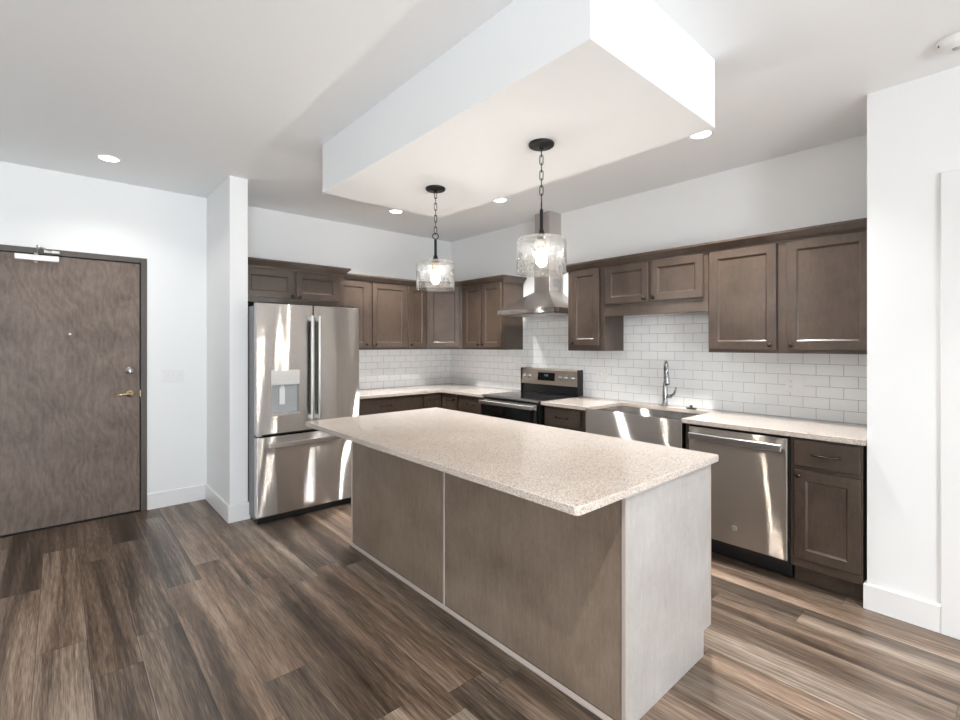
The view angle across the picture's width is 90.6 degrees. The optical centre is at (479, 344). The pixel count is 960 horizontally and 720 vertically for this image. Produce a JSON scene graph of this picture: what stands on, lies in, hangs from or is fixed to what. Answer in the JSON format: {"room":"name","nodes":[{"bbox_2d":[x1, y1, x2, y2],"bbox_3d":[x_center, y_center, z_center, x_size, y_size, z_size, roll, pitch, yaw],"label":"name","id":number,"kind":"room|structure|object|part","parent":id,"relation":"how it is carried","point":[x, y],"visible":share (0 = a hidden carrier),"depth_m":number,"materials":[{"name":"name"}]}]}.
{"room":"apartment kitchen","nodes":[
{"label":"apartment kitchen","id":0,"kind":"room"},
{"bbox_2d":[0,161,450,493],"bbox_3d":[-3.233,0.039,3.877,7.737,2.787,0.120,0,0,-42],"label":"wall","id":1,"kind":"structure","parent":0,"point":[49,209],"depth_m":4.23,"materials":[{"name":"white paint"}]},
{"bbox_2d":[0,244,146,537],"bbox_3d":[-3.243,0.348,3.754,1.014,2.172,0.291,0,0,-42],"label":"door","id":2,"kind":"structure","parent":1,"relation":"in","point":[73,325],"depth_m":3.77,"materials":[{"name":"brown wood"}]},
{"bbox_3d":[-3.312,-0.716,3.602,0.099,0.044,0.154,0,0,-42],"label":"closer arm","id":3,"kind":"part","parent":2,"relation":"part of","materials":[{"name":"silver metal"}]},
{"bbox_3d":[-2.981,0.418,3.982,0.145,0.064,0.061,0,0,-42],"label":"lever handle","id":4,"kind":"part","parent":2,"relation":"part of","materials":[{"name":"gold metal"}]},
{"bbox_2d":[163,369,183,382],"bbox_3d":[-2.728,0.280,4.233,0.165,0.115,0.016,0,0,-42],"label":"switch plate","id":5,"kind":"object","parent":1,"relation":"attached to","point":[169,375],"visible":1,"depth_m":4.23,"materials":[{"name":"white plastic"}]},
{"bbox_2d":[147,484,204,509],"bbox_3d":[-2.704,1.363,4.256,0.453,0.138,0.014,0,0,-42],"label":"baseboard","id":6,"kind":"structure","parent":1,"relation":"attached to","point":[166,498],"depth_m":4.24,"materials":[{"name":"white wood"}]},
{"bbox_2d":[248,266,343,306],"bbox_3d":[-1.868,-0.535,4.564,0.928,0.334,0.656,0,0,-42],"label":"upper cabinet","id":7,"kind":"object","parent":1,"relation":"attached to","point":[269,285],"visible":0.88,"depth_m":4.34,"materials":[{"name":"brown wood"}]},
{"bbox_3d":[-1.855,-0.535,4.189,0.430,0.249,0.019,0,0,-42],"label":"door","id":8,"kind":"part","parent":7,"relation":"part of","materials":[{"name":"brown wood"}]},
{"bbox_2d":[248,257,350,275],"bbox_3d":[-1.722,-0.707,4.439,0.977,0.067,0.281,0,0,-42],"label":"crown molding","id":9,"kind":"structure","parent":7,"relation":"attached to","point":[258,262],"depth_m":4.32,"materials":[{"name":"brown wood"}]},
{"bbox_3d":[-1.528,-0.535,4.478,0.410,0.249,0.019,0,0,-42],"label":"door","id":10,"kind":"part","parent":7,"relation":"part of","materials":[{"name":"brown wood"}]},
{"bbox_2d":[344,280,406,349],"bbox_3d":[-1.276,-0.321,5.287,0.912,0.762,0.357,0,0,-42],"label":"upper cabinet","id":11,"kind":"object","parent":1,"relation":"attached to","point":[382,307],"visible":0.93,"depth_m":5.25,"materials":[{"name":"brown wood"}]},
{"bbox_3d":[-1.367,-0.317,5.020,0.402,0.708,0.019,0,0,-42],"label":"door","id":12,"kind":"part","parent":11,"relation":"part of","materials":[{"name":"brown wood"}]},
{"bbox_3d":[-1.014,-0.317,5.333,0.435,0.708,0.019,0,0,-42],"label":"door","id":13,"kind":"part","parent":11,"relation":"part of","materials":[{"name":"brown wood"}]},
{"bbox_2d":[359,349,450,389],"bbox_3d":[-1.079,0.289,5.697,1.843,0.458,0.009,0,0,-42],"label":"tiled wall","id":14,"kind":"structure","parent":1,"relation":"attached to","point":[395,367],"depth_m":5.82,"materials":[{"name":"white tile"}]},
{"bbox_2d":[407,286,426,348],"bbox_3d":[-0.829,-0.321,5.683,0.281,0.762,0.357,0,0,-42],"label":"upper cabinet","id":15,"kind":"object","parent":1,"relation":"attached to","point":[416,299],"visible":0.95,"depth_m":5.57,"materials":[{"name":"brown wood"}]},
{"bbox_2d":[427,287,461,348],"bbox_3d":[-0.412,-0.321,5.885,0.608,0.762,0.608,0,0,-42],"label":"upper cabinet","id":16,"kind":"object","parent":1,"relation":"attached to","point":[444,305],"visible":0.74,"depth_m":5.66,"materials":[{"name":"brown wood"}]},
{"bbox_2d":[207,176,247,504],"bbox_3d":[-2.222,0.039,4.157,0.137,2.787,0.800,0,0,-42],"label":"wall","id":17,"kind":"structure","parent":0,"point":[227,206],"depth_m":3.90,"materials":[{"name":"white paint"}]},
{"bbox_2d":[205,484,249,523],"bbox_3d":[-2.213,1.363,4.147,0.165,0.138,0.800,0,0,-42],"label":"baseboard","id":18,"kind":"structure","parent":17,"relation":"attached to","point":[236,512],"depth_m":3.88,"materials":[{"name":"white wood"}]},
{"bbox_2d":[0,0,959,241],"bbox_3d":[-0.083,-1.243,0.318,7.737,0.424,9.626,0,0,-42],"label":"ceiling","id":19,"kind":"structure","parent":0,"point":[343,111],"depth_m":2.35,"materials":[{"name":"white paint"}]},
{"bbox_2d":[95,154,121,162],"bbox_3d":[-2.704,-1.352,3.462,0.156,0.006,0.156,0,0,-42],"label":"recessed light","id":20,"kind":"object","parent":19,"relation":"in","point":[109,158],"visible":1,"depth_m":3.46,"materials":[{"name":"white plastic"}]},
{"bbox_2d":[388,209,403,213],"bbox_3d":[-0.857,-1.352,4.846,0.156,0.006,0.156,0,0,-42],"label":"recessed light","id":21,"kind":"object","parent":19,"relation":"in","point":[394,211],"visible":0.98,"depth_m":4.84,"materials":[{"name":"white plastic"}]},
{"bbox_2d":[416,185,454,289],"bbox_3d":[-0.294,-0.696,3.137,0.254,0.669,0.254,0,0,-6],"label":"pendant light","id":22,"kind":"object","parent":19,"relation":"hanging from","point":[436,263],"visible":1,"depth_m":3.12,"materials":[{"name":"clear glass"}]},
{"bbox_3d":[-0.294,-0.620,3.137,0.052,0.150,0.052,0,0,-5],"label":"stem","id":23,"kind":"part","parent":22,"relation":"part of","materials":[{"name":"black metal"}]},
{"bbox_2d":[432,261,438,270],"bbox_3d":[-0.294,-0.516,3.137,0.046,0.057,0.046,0,0,-6],"label":"socket","id":24,"kind":"object","parent":22,"relation":"attached to","point":[435,264],"depth_m":3.12,"materials":[{"name":"gold metal"}]},
{"bbox_3d":[-0.294,-0.455,3.137,0.254,0.187,0.254,0,0,-6],"label":"lamp shade","id":25,"kind":"part","parent":22,"relation":"part of","materials":[{"name":"clear glass"}]},
{"bbox_3d":[-0.294,-0.868,3.137,0.017,0.288,0.017,0,0,39],"label":"chain","id":26,"kind":"part","parent":22,"relation":"part of","materials":[{"name":"black metal"}]},
{"bbox_3d":[-0.294,-0.444,3.137,0.056,0.094,0.056,0,0,-5],"label":"bulb","id":27,"kind":"part","parent":22,"relation":"part of","materials":[{"name":"white glass"}]},
{"bbox_2d":[493,198,507,202],"bbox_3d":[0.188,-1.352,4.460,0.156,0.006,0.156,0,0,-42],"label":"recessed light","id":28,"kind":"object","parent":19,"relation":"in","point":[501,200],"visible":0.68,"depth_m":4.47,"materials":[{"name":"white plastic"}]},
{"bbox_2d":[517,138,566,275],"bbox_3d":[0.316,-0.696,2.441,0.254,0.669,0.254,0,0,6],"label":"pendant light","id":29,"kind":"object","parent":19,"relation":"hanging from","point":[541,144],"visible":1,"depth_m":2.42,"materials":[{"name":"clear glass"}]},
{"bbox_3d":[0.316,-0.620,2.441,0.052,0.150,0.052,0,0,6],"label":"stem","id":30,"kind":"part","parent":29,"relation":"part of","materials":[{"name":"black metal"}]},
{"bbox_2d":[537,237,545,249],"bbox_3d":[0.316,-0.516,2.441,0.046,0.057,0.046,0,0,6],"label":"socket","id":31,"kind":"object","parent":29,"relation":"attached to","point":[539,246],"depth_m":2.42,"materials":[{"name":"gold metal"}]},
{"bbox_3d":[0.316,-0.868,2.441,0.017,0.288,0.017,0,0,-39],"label":"chain","id":32,"kind":"part","parent":29,"relation":"part of","materials":[{"name":"black metal"}]},
{"bbox_3d":[0.316,-0.444,2.441,0.056,0.094,0.056,0,0,6],"label":"bulb","id":33,"kind":"part","parent":29,"relation":"part of","materials":[{"name":"white glass"}]},
{"bbox_3d":[0.316,-0.455,2.441,0.254,0.187,0.254,0,0,6],"label":"lamp shade","id":34,"kind":"part","parent":29,"relation":"part of","materials":[{"name":"clear glass"}]},
{"bbox_2d":[688,129,713,139],"bbox_3d":[1.425,-1.352,3.063,0.156,0.006,0.156,0,0,-42],"label":"recessed light","id":35,"kind":"object","parent":19,"relation":"in","point":[708,133],"visible":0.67,"depth_m":3.08,"materials":[{"name":"white plastic"}]},
{"bbox_2d":[935,31,959,54],"bbox_3d":[2.118,-1.333,2.111,0.140,0.043,0.140,0,0,-42],"label":"smoke detector","id":36,"kind":"object","parent":19,"relation":"attached to","point":[950,44],"visible":1,"depth_m":2.10,"materials":[{"name":"white plastic"}]},
{"bbox_2d":[0,499,959,719],"bbox_3d":[-0.083,1.472,0.318,7.737,0.080,9.626,0,0,-42],"label":"floor","id":37,"kind":"structure","parent":0,"point":[179,611],"depth_m":2.27,"materials":[{"name":"wood"}]},
{"bbox_2d":[248,301,358,524],"bbox_3d":[-1.718,0.546,4.346,0.875,1.772,1.025,0,0,-42],"label":"refrigerator","id":38,"kind":"object","parent":37,"relation":"on","point":[303,360],"visible":0.84,"depth_m":3.94,"materials":[{"name":"silver metal"}]},
{"bbox_3d":[-1.603,0.196,3.891,0.444,1.041,0.066,0,0,-42],"label":"door","id":39,"kind":"part","parent":38,"relation":"part of","materials":[{"name":"silver metal"}]},
{"bbox_3d":[-1.583,0.270,3.869,0.225,0.119,0.013,0,0,-42],"label":"control panel","id":40,"kind":"part","parent":38,"relation":"part of","materials":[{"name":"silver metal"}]},
{"bbox_3d":[-1.441,1.055,4.034,0.875,0.630,0.066,0,0,-42],"label":"freezer drawer","id":41,"kind":"part","parent":38,"relation":"part of","materials":[{"name":"silver metal"}]},
{"bbox_3d":[-1.401,0.803,3.986,0.720,0.034,0.060,0,0,-42],"label":"handle","id":42,"kind":"part","parent":38,"relation":"part of","materials":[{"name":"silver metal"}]},
{"bbox_3d":[-1.411,0.196,3.975,0.022,0.872,0.062,0,0,-42],"label":"handle","id":43,"kind":"part","parent":38,"relation":"part of","materials":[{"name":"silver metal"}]},
{"bbox_3d":[-1.364,0.196,4.016,0.022,0.872,0.062,0,0,-42],"label":"handle","id":44,"kind":"part","parent":38,"relation":"part of","materials":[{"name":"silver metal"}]},
{"bbox_3d":[-1.271,0.196,4.185,0.419,1.041,0.066,0,0,-42],"label":"door","id":45,"kind":"part","parent":38,"relation":"part of","materials":[{"name":"silver metal"}]},
{"bbox_2d":[359,394,421,415],"bbox_3d":[-1.171,0.991,5.175,0.920,0.883,0.664,0,0,-42],"label":"base cabinet","id":46,"kind":"object","parent":37,"relation":"on","point":[368,406],"visible":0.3,"depth_m":4.98,"materials":[{"name":"brown wood"}]},
{"bbox_2d":[422,392,458,410],"bbox_3d":[-0.410,0.991,5.677,0.880,0.883,0.922,0,0,-42],"label":"base cabinet","id":47,"kind":"object","parent":37,"relation":"on","point":[449,401],"visible":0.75,"depth_m":5.33,"materials":[{"name":"brown wood"}]},
{"bbox_3d":[-0.538,0.914,5.354,0.237,0.700,0.019,0,0,-42],"label":"door","id":48,"kind":"part","parent":47,"relation":"part of","materials":[{"name":"brown wood"}]},
{"bbox_2d":[359,383,520,398],"bbox_3d":[-0.609,0.533,5.199,1.796,0.030,1.358,0,0,-42],"label":"countertop","id":49,"kind":"structure","parent":47,"relation":"on","point":[460,389],"depth_m":5.32,"materials":[{"name":"stone"}]},
{"bbox_3d":[-0.341,0.914,5.331,0.019,0.700,0.268,0,0,-42],"label":"door","id":50,"kind":"part","parent":47,"relation":"part of","materials":[{"name":"brown wood"}]},
{"bbox_2d":[459,395,481,414],"bbox_3d":[0.123,0.991,5.237,0.664,0.883,0.438,0,0,-42],"label":"base cabinet","id":51,"kind":"object","parent":37,"relation":"on","point":[469,404],"visible":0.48,"depth_m":5.06,"materials":[{"name":"brown wood"}]},
{"bbox_2d":[350,441,710,719],"bbox_3d":[0.093,0.990,2.823,0.780,0.884,2.199,0,0,-42],"label":"kitchen island","id":52,"kind":"object","parent":37,"relation":"on","point":[609,605],"visible":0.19,"depth_m":2.07,"materials":[{"name":"brown wood"}]},
{"bbox_3d":[-0.545,0.980,2.986,0.010,0.864,1.067,0,0,-42],"label":"panel","id":53,"kind":"part","parent":52,"relation":"part of","materials":[{"name":"brown wood"}]},
{"bbox_3d":[-0.194,1.423,2.569,0.012,0.018,2.196,0,0,-42],"label":"shoe molding","id":54,"kind":"part","parent":52,"relation":"part of","materials":[{"name":"brown wood"}]},
{"bbox_2d":[306,407,718,515],"bbox_3d":[-0.025,0.533,2.705,1.088,0.030,2.240,0,0,-42],"label":"island countertop","id":55,"kind":"structure","parent":52,"relation":"on","point":[576,473],"depth_m":2.21,"materials":[{"name":"stone"}]},
{"bbox_3d":[0.169,0.980,2.178,0.010,0.864,1.089,0,0,-42],"label":"panel","id":56,"kind":"part","parent":52,"relation":"part of","materials":[{"name":"brown wood"}]},
{"bbox_3d":[0.807,0.990,2.002,0.727,0.884,0.019,0,0,-42],"label":"panel","id":57,"kind":"part","parent":52,"relation":"part of","materials":[{"name":"wood"}]},
{"bbox_2d":[478,367,582,424],"bbox_3d":[0.494,0.844,4.754,0.730,1.176,0.768,0,0,-42],"label":"electric range","id":58,"kind":"object","parent":37,"relation":"on","point":[538,385],"visible":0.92,"depth_m":4.72,"materials":[{"name":"black metal"}]},
{"bbox_3d":[0.240,0.576,4.529,0.052,0.036,0.722,0,0,-42],"label":"handle","id":59,"kind":"part","parent":58,"relation":"part of","materials":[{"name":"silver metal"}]},
{"bbox_3d":[0.273,0.853,4.558,0.035,0.618,0.754,0,0,-42],"label":"oven door","id":60,"kind":"part","parent":58,"relation":"part of","materials":[{"name":"black glass"}]},
{"bbox_2d":[482,390,578,402],"bbox_3d":[0.496,0.519,4.755,0.599,0.020,0.762,0,0,-42],"label":"cooktop","id":61,"kind":"object","parent":58,"relation":"in","point":[523,396],"depth_m":4.72,"materials":[{"name":"black glass"}]},
{"bbox_3d":[0.735,0.339,4.968,0.081,0.166,0.762,0,0,-42],"label":"control panel","id":62,"kind":"part","parent":58,"relation":"part of","materials":[{"name":"metal"}]},
{"bbox_2d":[544,405,584,431],"bbox_3d":[0.941,0.991,4.313,0.664,0.883,0.464,0,0,-42],"label":"base cabinet","id":63,"kind":"object","parent":37,"relation":"on","point":[565,418],"visible":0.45,"depth_m":4.11,"materials":[{"name":"brown wood"}]},
{"bbox_2d":[541,397,866,445],"bbox_3d":[1.550,0.533,3.633,0.638,0.030,2.305,0,0,-42],"label":"countertop","id":64,"kind":"structure","parent":63,"relation":"on","point":[840,432],"depth_m":3.19,"materials":[{"name":"stone"}]},
{"bbox_2d":[585,406,699,448],"bbox_3d":[1.323,0.644,3.767,0.516,0.233,0.806,0,0,-42],"label":"sink","id":65,"kind":"object","parent":64,"relation":"in","point":[660,427],"visible":0.66,"depth_m":3.61,"materials":[{"name":"silver metal"}]},
{"bbox_2d":[662,360,676,405],"bbox_3d":[1.532,0.325,3.917,0.173,0.388,0.129,0,0,-42],"label":"kitchen faucet","id":66,"kind":"object","parent":64,"relation":"on","point":[665,395],"visible":1,"depth_m":3.95,"materials":[{"name":"metal"}]},
{"bbox_3d":[1.532,0.230,3.913,0.025,0.198,0.172,0,0,16],"label":"spout","id":67,"kind":"part","parent":66,"relation":"part of","materials":[{"name":"metal"}]},
{"bbox_3d":[1.589,0.401,3.941,0.032,0.096,0.083,0,0,-42],"label":"lever","id":68,"kind":"part","parent":66,"relation":"part of","materials":[{"name":"metal"}]},
{"bbox_2d":[596,406,689,449],"bbox_3d":[1.383,0.991,3.820,0.656,0.883,0.856,0,0,-42],"label":"base cabinet","id":69,"kind":"object","parent":37,"relation":"on","point":[687,424],"visible":0.02,"depth_m":3.32,"materials":[{"name":"brown wood"}]},
{"bbox_2d":[688,424,792,576],"bbox_3d":[1.851,0.987,3.251,0.654,0.866,0.606,0,0,-42],"label":"dishwasher","id":70,"kind":"object","parent":37,"relation":"on","point":[751,477],"visible":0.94,"depth_m":3.00,"materials":[{"name":"silver metal"}]},
{"bbox_3d":[1.621,0.623,3.050,0.044,0.042,0.561,0,0,-42],"label":"handle","id":71,"kind":"part","parent":70,"relation":"part of","materials":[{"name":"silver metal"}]},
{"bbox_3d":[1.716,1.360,3.131,0.015,0.120,0.598,0,0,-42],"label":"toe panel","id":72,"kind":"part","parent":70,"relation":"part of","materials":[{"name":"black plastic"}]},
{"bbox_2d":[791,437,866,599],"bbox_3d":[2.186,0.991,2.906,0.664,0.883,0.343,0,0,-42],"label":"base cabinet","id":73,"kind":"object","parent":37,"relation":"on","point":[829,479],"visible":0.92,"depth_m":2.71,"materials":[{"name":"brown wood"}]},
{"bbox_3d":[1.955,0.640,2.693,0.038,0.018,0.146,0,0,-42],"label":"handle","id":74,"kind":"part","parent":73,"relation":"part of","materials":[{"name":"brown metal"}]},
{"bbox_3d":[1.976,0.640,2.712,0.019,0.152,0.313,0,0,-42],"label":"drawer","id":75,"kind":"part","parent":73,"relation":"part of","materials":[{"name":"brown wood"}]},
{"bbox_3d":[1.976,1.003,2.712,0.019,0.522,0.313,0,0,-42],"label":"door","id":76,"kind":"part","parent":73,"relation":"part of","materials":[{"name":"brown wood"}]},
{"bbox_2d":[451,134,866,413],"bbox_3d":[1.199,0.039,4.616,0.120,2.787,4.647,0,0,-42],"label":"wall","id":77,"kind":"structure","parent":0,"point":[825,184],"depth_m":3.84,"materials":[{"name":"white paint"}]},
{"bbox_2d":[462,282,522,349],"bbox_3d":[0.118,-0.321,5.475,0.357,0.762,0.705,0,0,-42],"label":"upper cabinet","id":78,"kind":"object","parent":77,"relation":"attached to","point":[482,328],"visible":0.99,"depth_m":5.29,"materials":[{"name":"brown wood"}]},
{"bbox_2d":[344,273,526,287],"bbox_3d":[-0.537,-0.707,5.332,2.089,0.067,0.735,0,0,-7],"label":"crown molding","id":79,"kind":"structure","parent":78,"relation":"attached to","point":[348,276],"depth_m":5.29,"materials":[{"name":"brown wood"}]},
{"bbox_3d":[-0.089,-0.317,5.498,0.019,0.708,0.295,0,0,-42],"label":"door","id":80,"kind":"part","parent":78,"relation":"part of","materials":[{"name":"brown wood"}]},
{"bbox_3d":[0.128,-0.317,5.252,0.019,0.708,0.301,0,0,-42],"label":"door","id":81,"kind":"part","parent":78,"relation":"part of","materials":[{"name":"brown wood"}]},
{"bbox_2d":[497,211,567,317],"bbox_3d":[0.604,-0.822,4.850,0.460,1.058,0.761,0,0,-42],"label":"range hood","id":82,"kind":"object","parent":77,"relation":"attached to","point":[547,298],"visible":0.91,"depth_m":4.84,"materials":[{"name":"silver metal"}]},
{"bbox_2d":[553,279,558,286],"bbox_3d":[0.780,-0.628,4.868,0.090,0.080,0.002,0,0,-42],"label":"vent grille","id":83,"kind":"object","parent":82,"relation":"attached to","point":[555,281],"depth_m":4.87,"materials":[{"name":"metal"}]},
{"bbox_2d":[568,267,623,350],"bbox_3d":[1.060,-0.321,4.410,0.357,0.762,0.399,0,0,-42],"label":"upper cabinet","id":84,"kind":"object","parent":77,"relation":"attached to","point":[589,329],"visible":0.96,"depth_m":4.30,"materials":[{"name":"brown wood"}]},
{"bbox_3d":[0.955,-0.332,4.318,0.019,0.688,0.302,0,0,-42],"label":"door","id":85,"kind":"part","parent":84,"relation":"part of","materials":[{"name":"brown wood"}]},
{"bbox_2d":[605,253,708,316],"bbox_3d":[1.488,-0.472,3.926,0.357,0.459,0.889,0,0,-42],"label":"upper cabinet","id":86,"kind":"object","parent":77,"relation":"attached to","point":[677,284],"visible":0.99,"depth_m":3.79,"materials":[{"name":"brown wood"}]},
{"bbox_3d":[1.232,-0.509,4.005,0.019,0.323,0.401,0,0,-42],"label":"door","id":87,"kind":"part","parent":86,"relation":"part of","materials":[{"name":"brown wood"}]},
{"bbox_3d":[1.518,-0.509,3.681,0.019,0.323,0.413,0,0,-42],"label":"door","id":88,"kind":"part","parent":86,"relation":"part of","materials":[{"name":"brown wood"}]},
{"bbox_2d":[451,312,866,424],"bbox_3d":[1.085,0.088,4.648,0.009,0.861,4.447,0,0,-42],"label":"tiled wall","id":89,"kind":"structure","parent":77,"relation":"attached to","point":[835,384],"depth_m":3.96,"materials":[{"name":"white tile"}]},
{"bbox_2d":[597,367,607,379],"bbox_3d":[1.168,0.280,4.541,0.009,0.118,0.116,0,0,-42],"label":"outlet plate","id":90,"kind":"object","parent":89,"relation":"attached to","point":[602,372],"visible":1,"depth_m":4.54,"materials":[{"name":"white plastic"}]},
{"bbox_2d":[785,375,804,392],"bbox_3d":[2.220,0.280,3.351,0.009,0.115,0.116,0,0,-42],"label":"outlet plate","id":91,"kind":"object","parent":89,"relation":"attached to","point":[792,383],"visible":1,"depth_m":3.35,"materials":[{"name":"white plastic"}]},
{"bbox_2d":[788,379,793,388],"bbox_3d":[2.203,0.280,3.366,0.002,0.066,0.033,0,0,-42],"label":"receptacle","id":92,"kind":"object","parent":91,"relation":"attached to","point":[790,381],"depth_m":3.37,"materials":[{"name":"white plastic"}]},
{"bbox_2d":[709,231,866,353],"bbox_3d":[2.102,-0.321,3.233,0.357,0.762,0.960,0,0,-42],"label":"upper cabinet","id":93,"kind":"object","parent":77,"relation":"attached to","point":[805,296],"visible":0.94,"depth_m":3.10,"materials":[{"name":"brown wood"}]},
{"bbox_2d":[567,218,866,272],"bbox_3d":[1.659,-0.707,3.732,0.360,0.067,2.309,0,0,-42],"label":"crown molding","id":94,"kind":"structure","parent":93,"relation":"attached to","point":[856,225],"depth_m":3.34,"materials":[{"name":"brown wood"}]},
{"bbox_3d":[1.832,-0.317,3.327,0.019,0.708,0.433,0,0,-42],"label":"door","id":95,"kind":"part","parent":93,"relation":"part of","materials":[{"name":"brown wood"}]},
{"bbox_3d":[2.160,-0.317,2.956,0.019,0.708,0.438,0,0,-42],"label":"door","id":96,"kind":"part","parent":93,"relation":"part of","materials":[{"name":"brown wood"}]},
{"bbox_2d":[867,66,959,603],"bbox_3d":[3.967,0.039,0.932,0.616,2.787,4.939,0,0,-42],"label":"wall","id":97,"kind":"structure","parent":0,"point":[913,127],"depth_m":2.46,"materials":[{"name":"white paint"}]},
{"bbox_2d":[863,579,940,632],"bbox_3d":[2.208,1.363,2.490,0.074,0.138,0.303,0,0,-42],"label":"baseboard","id":98,"kind":"structure","parent":97,"relation":"attached to","point":[913,610],"depth_m":2.46,"materials":[{"name":"white wood"}]},
{"bbox_2d":[941,169,959,639],"bbox_3d":[2.637,0.292,1.953,0.024,2.280,1.070,0,0,-42],"label":"door frame","id":99,"kind":"structure","parent":97,"relation":"attached to","point":[950,180],"depth_m":2.32,"materials":[{"name":"white wood"}]}
]}

